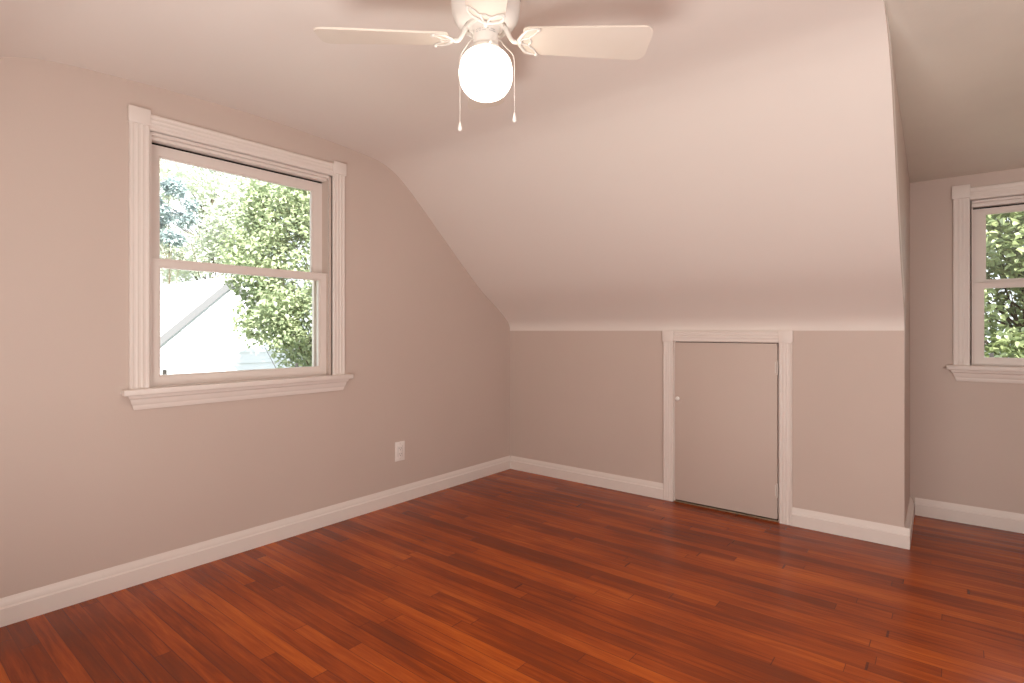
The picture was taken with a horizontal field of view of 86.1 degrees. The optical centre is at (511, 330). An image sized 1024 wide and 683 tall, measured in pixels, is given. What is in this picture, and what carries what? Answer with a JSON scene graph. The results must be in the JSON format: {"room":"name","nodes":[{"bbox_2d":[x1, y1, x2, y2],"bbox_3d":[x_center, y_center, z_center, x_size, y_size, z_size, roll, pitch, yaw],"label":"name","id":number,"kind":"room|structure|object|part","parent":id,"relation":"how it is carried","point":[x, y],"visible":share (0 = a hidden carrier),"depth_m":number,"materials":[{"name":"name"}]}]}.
{"room":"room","nodes":[
{"label":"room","id":0,"kind":"room"},
{"bbox_2d":[0,57,509,597],"bbox_3d":[-1.451,-0.060,2.930,0.140,2.420,4.640,0,0,39],"label":"wall","id":1,"kind":"structure","parent":0,"point":[90,481],"depth_m":2.56,"materials":[{"name":"beige paint"}]},
{"bbox_2d":[121,104,352,409],"bbox_3d":[-1.410,-0.329,2.940,0.180,1.375,1.191,0,0,39],"label":"window","id":2,"kind":"structure","parent":1,"relation":"in","point":[147,389],"depth_m":2.78,"materials":[{"name":"beige paint"}]},
{"bbox_3d":[-1.697,-0.341,2.497,0.018,1.208,0.081,0,0,39],"label":"casing","id":3,"kind":"part","parent":2,"relation":"part of","materials":[{"name":"beige paint"}]},
{"bbox_3d":[-1.473,-0.331,2.985,0.020,1.180,0.947,0,0,39],"label":"storm frame","id":4,"kind":"part","parent":2,"relation":"part of","materials":[{"name":"beige wood"}]},
{"bbox_3d":[-1.451,-0.598,2.961,0.030,0.585,0.932,0,0,39],"label":"sash","id":5,"kind":"part","parent":2,"relation":"part of","materials":[{"name":"beige wood"}]},
{"bbox_3d":[-1.442,0.276,2.959,0.107,0.034,0.947,0,0,39],"label":"sill","id":6,"kind":"part","parent":2,"relation":"part of","materials":[{"name":"beige paint"}]},
{"bbox_3d":[-1.415,-0.043,2.937,0.034,0.602,0.936,0,0,39],"label":"sash","id":7,"kind":"part","parent":2,"relation":"part of","materials":[{"name":"beige wood"}]},
{"bbox_3d":[-1.371,-0.965,2.902,0.018,0.075,0.959,0,0,39],"label":"head casing","id":8,"kind":"part","parent":2,"relation":"part of","materials":[{"name":"beige paint"}]},
{"bbox_3d":[-1.045,-0.341,3.308,0.018,1.208,0.081,0,0,39],"label":"casing","id":9,"kind":"part","parent":2,"relation":"part of","materials":[{"name":"beige paint"}]},
{"bbox_2d":[0,456,510,626],"bbox_3d":[-1.389,1.097,2.880,0.018,0.106,4.400,0,0,39],"label":"baseboard","id":10,"kind":"structure","parent":1,"relation":"attached to","point":[25,605],"depth_m":2.73,"materials":[{"name":"beige paint"}]},
{"bbox_2d":[395,441,404,461],"bbox_3d":[-0.752,0.807,3.679,0.009,0.128,0.080,0,0,39],"label":"wall outlet","id":11,"kind":"object","parent":1,"relation":"attached to","point":[399,446],"visible":1,"depth_m":3.67,"materials":[{"name":"white plastic"}]},
{"bbox_2d":[398,446,401,456],"bbox_3d":[-0.750,0.807,3.678,0.004,0.068,0.033,0,0,39],"label":"receptacle","id":12,"kind":"object","parent":11,"relation":"attached to","point":[399,447],"depth_m":3.67,"materials":[{"name":"white plastic"}]},
{"bbox_2d":[0,0,904,330],"bbox_3d":[-0.351,-0.600,2.034,2.736,1.300,4.616,0,0,39],"label":"ceiling","id":13,"kind":"structure","parent":0,"point":[738,173],"depth_m":2.60,"materials":[{"name":"beige paint"}]},
{"bbox_2d":[313,0,652,130],"bbox_3d":[-0.083,-0.882,1.730,0.813,0.534,0.813,0,0,42],"label":"ceiling fan","id":14,"kind":"object","parent":13,"relation":"hanging from","point":[485,70],"visible":1,"depth_m":1.70,"materials":[{"name":"white metal"}]},
{"bbox_3d":[-0.401,-0.920,1.715,0.405,0.037,0.146,0,0,-3],"label":"blade","id":15,"kind":"part","parent":14,"relation":"part of","materials":[{"name":"white wood"}]},
{"bbox_3d":[-0.160,-0.630,1.686,0.013,0.032,0.013,0,0,5],"label":"pull knob","id":16,"kind":"part","parent":14,"relation":"part of","materials":[{"name":"white plastic"}]},
{"bbox_3d":[-0.083,-0.814,1.730,0.170,0.164,0.170,0,0,39],"label":"glass globe","id":17,"kind":"part","parent":14,"relation":"part of","materials":[{"name":"white glass"}]},
{"bbox_3d":[-0.098,-0.920,2.048,0.146,0.037,0.405,0,0,-3],"label":"blade","id":18,"kind":"part","parent":14,"relation":"part of","materials":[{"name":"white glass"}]},
{"bbox_3d":[-0.068,-0.920,1.412,0.146,0.037,0.405,0,0,-3],"label":"blade","id":19,"kind":"part","parent":14,"relation":"part of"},
{"bbox_3d":[-0.018,-0.794,1.710,0.063,0.246,0.007,0,0,35],"label":"pull chain","id":20,"kind":"part","parent":14,"relation":"part of","materials":[{"name":"white metal"}]},
{"bbox_3d":[0.236,-0.920,1.745,0.405,0.037,0.146,0,0,-3],"label":"blade","id":21,"kind":"part","parent":14,"relation":"part of","materials":[{"name":"white wood"}]},
{"bbox_2d":[0,469,1023,682],"bbox_3d":[0.504,1.210,1.818,4.540,0.120,5.360,0,0,39],"label":"floor","id":22,"kind":"structure","parent":0,"point":[510,575],"depth_m":2.32,"materials":[{"name":"red wood"}]},
{"bbox_2d":[510,331,901,526],"bbox_3d":[1.057,0.574,3.794,2.684,1.152,0.090,0,0,39],"label":"wall","id":23,"kind":"structure","parent":0,"point":[589,400],"depth_m":3.77,"materials":[{"name":"beige paint"}]},
{"bbox_2d":[510,456,909,549],"bbox_3d":[1.043,1.097,3.735,2.704,0.106,0.018,0,0,39],"label":"baseboard","id":24,"kind":"structure","parent":23,"relation":"attached to","point":[880,533],"depth_m":3.23,"materials":[{"name":"beige paint"}]},
{"bbox_2d":[662,331,792,525],"bbox_3d":[1.365,0.574,3.515,0.808,1.152,0.118,0,0,39],"label":"door","id":25,"kind":"structure","parent":23,"relation":"in","point":[727,395],"depth_m":3.46,"materials":[{"name":"beige paint"}]},
{"bbox_3d":[1.062,0.610,3.720,0.070,1.080,0.018,0,0,39],"label":"casing","id":26,"kind":"part","parent":25,"relation":"part of","materials":[{"name":"beige paint"}]},
{"bbox_3d":[1.346,0.034,3.491,0.652,0.072,0.018,0,0,39],"label":"head casing","id":27,"kind":"part","parent":25,"relation":"part of","materials":[{"name":"beige paint"}]},
{"bbox_3d":[1.629,0.610,3.264,0.070,1.080,0.018,0,0,39],"label":"casing","id":28,"kind":"part","parent":25,"relation":"part of","materials":[{"name":"beige paint"}]},
{"bbox_2d":[885,6,909,526],"bbox_3d":[1.915,-0.009,2.700,0.016,2.317,2.118,0,0,38],"label":"wall","id":29,"kind":"structure","parent":0,"point":[903,174],"depth_m":2.92,"materials":[{"name":"beige paint"}]},
{"bbox_2d":[904,497,914,544],"bbox_3d":[2.305,1.097,3.174,0.024,0.106,0.690,0,0,38],"label":"baseboard","id":30,"kind":"structure","parent":29,"relation":"attached to","point":[909,521],"depth_m":3.16,"materials":[{"name":"beige paint"}]},
{"bbox_2d":[884,0,1023,182],"bbox_3d":[2.437,-1.069,1.999,1.716,0.294,2.572,0,0,39],"label":"ceiling","id":31,"kind":"structure","parent":0,"point":[959,64],"depth_m":2.33,"materials":[{"name":"paint"}]},
{"bbox_2d":[910,167,1023,513],"bbox_3d":[3.212,0.025,2.977,1.734,2.250,0.140,0,0,39],"label":"wall","id":32,"kind":"structure","parent":0,"point":[967,438],"depth_m":3.34,"materials":[{"name":"beige paint"}]},
{"bbox_2d":[915,498,1023,533],"bbox_3d":[3.142,1.097,2.932,1.588,0.106,0.018,0,0,39],"label":"baseboard","id":33,"kind":"structure","parent":32,"relation":"attached to","point":[978,516],"depth_m":3.26,"materials":[{"name":"beige paint"}]},
{"bbox_2d":[946,181,1023,383],"bbox_3d":[3.129,-0.286,3.012,1.160,1.174,0.180,0,0,39],"label":"window","id":34,"kind":"structure","parent":32,"relation":"in","point":[992,369],"depth_m":3.27,"materials":[{"name":"beige paint"}]},
{"bbox_3d":[2.698,-0.295,3.289,0.081,1.001,0.018,0,0,39],"label":"casing","id":35,"kind":"part","parent":34,"relation":"part of","materials":[{"name":"beige paint"}]},
{"bbox_3d":[3.091,-0.816,2.973,0.928,0.075,0.018,0,0,39],"label":"head casing","id":36,"kind":"part","parent":34,"relation":"part of","materials":[{"name":"beige paint"}]},
{"bbox_3d":[3.148,0.218,3.044,0.916,0.034,0.107,0,0,39],"label":"sill","id":37,"kind":"part","parent":34,"relation":"part of","materials":[{"name":"beige paint"}]},
{"bbox_3d":[3.151,-0.499,3.046,0.908,0.469,0.030,0,0,39],"label":"sash","id":38,"kind":"part","parent":34,"relation":"part of","materials":[{"name":"beige wood"}]},
{"bbox_3d":[3.127,-0.043,3.016,0.904,0.487,0.034,0,0,39],"label":"sash","id":39,"kind":"part","parent":34,"relation":"part of","materials":[{"name":"beige wood"}]},
{"label":"outside","id":40,"kind":"structure","parent":0,"visible":0},
{"bbox_3d":[-1.538,4.150,18.660,100.000,0.300,100.000,0,0,39],"label":"ground","id":41,"kind":"structure","parent":40,"visible":0},
{"bbox_2d":[160,175,201,283],"bbox_3d":[-12.874,-0.830,20.503,2.062,9.862,2.004,0,0,-15],"label":"spruce","id":42,"kind":"object","parent":41,"relation":"on","point":[174,186],"visible":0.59,"depth_m":20.51,"materials":[{"name":"green plant"}]},
{"bbox_2d":[160,159,285,284],"bbox_3d":[-15.073,-2.977,26.379,8.129,14.159,9.277,0,0,39],"label":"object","id":43,"kind":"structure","parent":41,"relation":"on","point":[213,213],"depth_m":24.88,"materials":[{"name":"white"}]},
{"bbox_2d":[160,275,310,374],"bbox_3d":[-8.737,1.495,12.901,9.405,5.010,7.300,0,0,39],"label":"neighbouring house","id":44,"kind":"structure","parent":41,"relation":"on","point":[196,336],"depth_m":9.82,"materials":[{"name":"white"}]},
{"bbox_2d":[209,179,311,367],"bbox_3d":[-2.311,1.033,6.557,2.296,6.146,2.048,0,0,-4],"label":"leafy tree","id":45,"kind":"object","parent":41,"relation":"on","point":[276,300],"visible":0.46,"depth_m":6.09,"materials":[{"name":"green plant"}]},
{"bbox_2d":[984,211,1023,357],"bbox_3d":[5.992,0.901,6.401,4.444,6.427,2.792,0,0,39],"label":"tree","id":46,"kind":"object","parent":41,"relation":"on","point":[1009,246],"visible":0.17,"depth_m":6.05,"materials":[{"name":"green plant"}]}
]}

